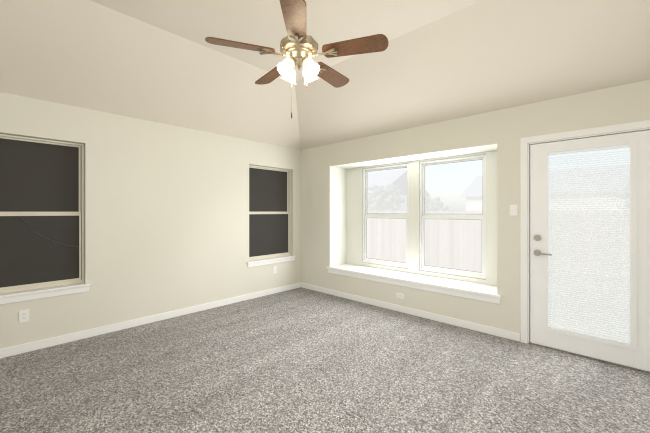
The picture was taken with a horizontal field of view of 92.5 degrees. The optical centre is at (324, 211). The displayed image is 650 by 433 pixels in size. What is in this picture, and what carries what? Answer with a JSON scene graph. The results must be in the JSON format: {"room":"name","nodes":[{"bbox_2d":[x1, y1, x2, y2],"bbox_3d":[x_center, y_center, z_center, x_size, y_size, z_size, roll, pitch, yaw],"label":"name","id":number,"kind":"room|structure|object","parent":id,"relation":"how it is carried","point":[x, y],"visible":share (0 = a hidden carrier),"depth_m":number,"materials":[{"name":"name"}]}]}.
{"room":"empty living room","nodes":[
{"label":"empty living room","id":0,"kind":"room"},
{"bbox_2d":[0,92,300,348],"bbox_3d":[-2.183,0.065,3.816,0.140,2.570,5.230,0,0,43],"label":"wall","id":1,"kind":"structure","parent":0,"point":[166,217],"depth_m":3.78,"materials":[{"name":"paint"}]},
{"bbox_2d":[19,309,28,322],"bbox_3d":[-2.876,1.000,2.978,0.008,0.115,0.070,0,0,43],"label":"outlet","id":2,"kind":"object","parent":1,"relation":"attached to","point":[23,315],"visible":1,"depth_m":2.97,"materials":[{"name":"white plastic"}]},
{"bbox_2d":[0,134,83,293],"bbox_3d":[-2.936,0.021,3.062,0.075,1.494,0.892,0,0,43],"label":"window","id":3,"kind":"structure","parent":1,"relation":"in","point":[41,186],"depth_m":3.13,"materials":[{"name":"black glass"}]},
{"bbox_2d":[20,219,77,246],"bbox_3d":[-2.800,0.224,3.172,0.006,0.310,0.452,0,0,43],"label":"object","id":4,"kind":"object","parent":3,"relation":"attached to","point":[47,237],"visible":1,"depth_m":3.16,"materials":[{"name":"black"}]},
{"bbox_2d":[0,283,90,304],"bbox_3d":[-2.881,0.812,3.010,0.107,0.085,0.990,0,0,43],"label":"sill","id":5,"kind":"structure","parent":1,"relation":"attached to","point":[19,296],"depth_m":3.07,"materials":[{"name":"white paint"}]},
{"bbox_2d":[0,282,300,357],"bbox_3d":[-2.117,1.308,3.773,0.013,0.085,4.920,0,0,44],"label":"baseboard","id":6,"kind":"structure","parent":1,"relation":"attached to","point":[54,341],"depth_m":3.59,"materials":[{"name":"white paint"}]},
{"bbox_2d":[249,165,289,260],"bbox_3d":[-0.933,0.021,5.173,0.075,1.494,0.872,0,0,43],"label":"window","id":7,"kind":"structure","parent":1,"relation":"in","point":[269,212],"depth_m":5.17,"materials":[{"name":"black glass"}]},
{"bbox_2d":[247,255,295,266],"bbox_3d":[-0.878,0.812,5.120,0.107,0.085,0.970,0,0,43],"label":"sill","id":8,"kind":"structure","parent":1,"relation":"attached to","point":[259,262],"depth_m":5.07,"materials":[{"name":"white paint"}]},
{"bbox_2d":[0,287,649,432],"bbox_3d":[-0.210,1.400,1.943,5.580,0.100,5.230,0,0,43],"label":"floor","id":9,"kind":"structure","parent":0,"point":[300,360],"depth_m":2.50,"materials":[{"name":"grey carpet"}]},
{"bbox_2d":[0,0,649,149],"bbox_3d":[-0.210,-1.500,1.943,5.580,0.800,5.230,0,0,43],"label":"ceiling","id":10,"kind":"structure","parent":0,"point":[165,62],"depth_m":2.90,"materials":[{"name":"paint"}]},
{"bbox_2d":[205,0,387,118],"bbox_3d":[-0.180,-1.141,2.204,1.161,1.017,1.160,0,0,43],"label":"ceiling fan","id":11,"kind":"object","parent":10,"relation":"hanging from","point":[298,47],"visible":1,"depth_m":2.07,"materials":[{"name":"brown wood"}]},
{"bbox_2d":[336,146,496,285],"bbox_3d":[1.202,0.102,4.470,2.670,1.877,0.381,0,0,43],"label":"wall","id":12,"kind":"structure","parent":0,"point":[349,214],"depth_m":4.54,"materials":[{"name":"paint"}]},
{"bbox_2d":[363,163,408,268],"bbox_3d":[0.958,0.067,4.903,0.842,1.551,0.075,0,0,43],"label":"window","id":13,"kind":"structure","parent":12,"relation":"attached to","point":[386,215],"depth_m":4.89,"materials":[{"name":"clear glass"}]},
{"bbox_2d":[327,264,501,303],"bbox_3d":[1.107,0.950,4.370,2.560,0.100,0.454,0,0,43],"label":"window sill","id":14,"kind":"structure","parent":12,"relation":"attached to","point":[475,291],"depth_m":4.06,"materials":[{"name":"white paint"}]},
{"bbox_2d":[420,154,485,278],"bbox_3d":[1.705,0.067,4.194,0.882,1.551,0.075,0,0,43],"label":"window","id":15,"kind":"structure","parent":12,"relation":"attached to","point":[452,216],"depth_m":4.17,"materials":[{"name":"clear glass"}]},
{"bbox_2d":[301,79,649,332],"bbox_3d":[1.542,0.065,3.789,5.580,2.570,0.140,0,0,43],"label":"wall","id":16,"kind":"structure","parent":0,"point":[504,131],"depth_m":3.58,"materials":[{"name":"paint"}]},
{"bbox_2d":[396,292,403,298],"bbox_3d":[1.009,1.135,4.194,0.115,0.070,0.008,0,0,43],"label":"outlet","id":17,"kind":"object","parent":16,"relation":"attached to","point":[400,295],"visible":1,"depth_m":4.19,"materials":[{"name":"white plastic"}]},
{"bbox_2d":[301,282,519,341],"bbox_3d":[0.806,1.308,4.383,3.355,0.085,0.013,0,0,44],"label":"baseboard","id":18,"kind":"structure","parent":16,"relation":"attached to","point":[507,334],"depth_m":3.95,"materials":[{"name":"white paint"}]},
{"bbox_2d":[510,205,516,215],"bbox_3d":[1.979,-0.015,3.270,0.070,0.115,0.012,0,0,43],"label":"light switch","id":19,"kind":"object","parent":16,"relation":"attached to","point":[513,210],"visible":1,"depth_m":3.27,"materials":[{"name":"white plastic"}]},
{"bbox_2d":[520,120,649,343],"bbox_3d":[2.453,0.295,2.926,1.030,2.110,0.177,0,0,43],"label":"door frame","id":20,"kind":"structure","parent":16,"relation":"attached to","point":[526,143],"depth_m":3.18,"materials":[{"name":"white paint"}]},
{"bbox_2d":[529,342,649,372],"bbox_3d":[2.467,1.345,2.941,0.884,0.010,0.176,0,0,43],"label":"threshold","id":21,"kind":"object","parent":16,"relation":"attached to","point":[591,358],"visible":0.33,"depth_m":2.84,"materials":[{"name":"silver metal"}]},
{"bbox_2d":[530,130,649,371],"bbox_3d":[2.430,0.329,2.894,0.876,2.018,0.158,0,0,43],"label":"door","id":22,"kind":"structure","parent":16,"relation":"in","point":[590,247],"depth_m":2.86,"materials":[{"name":"paint"}]}
]}

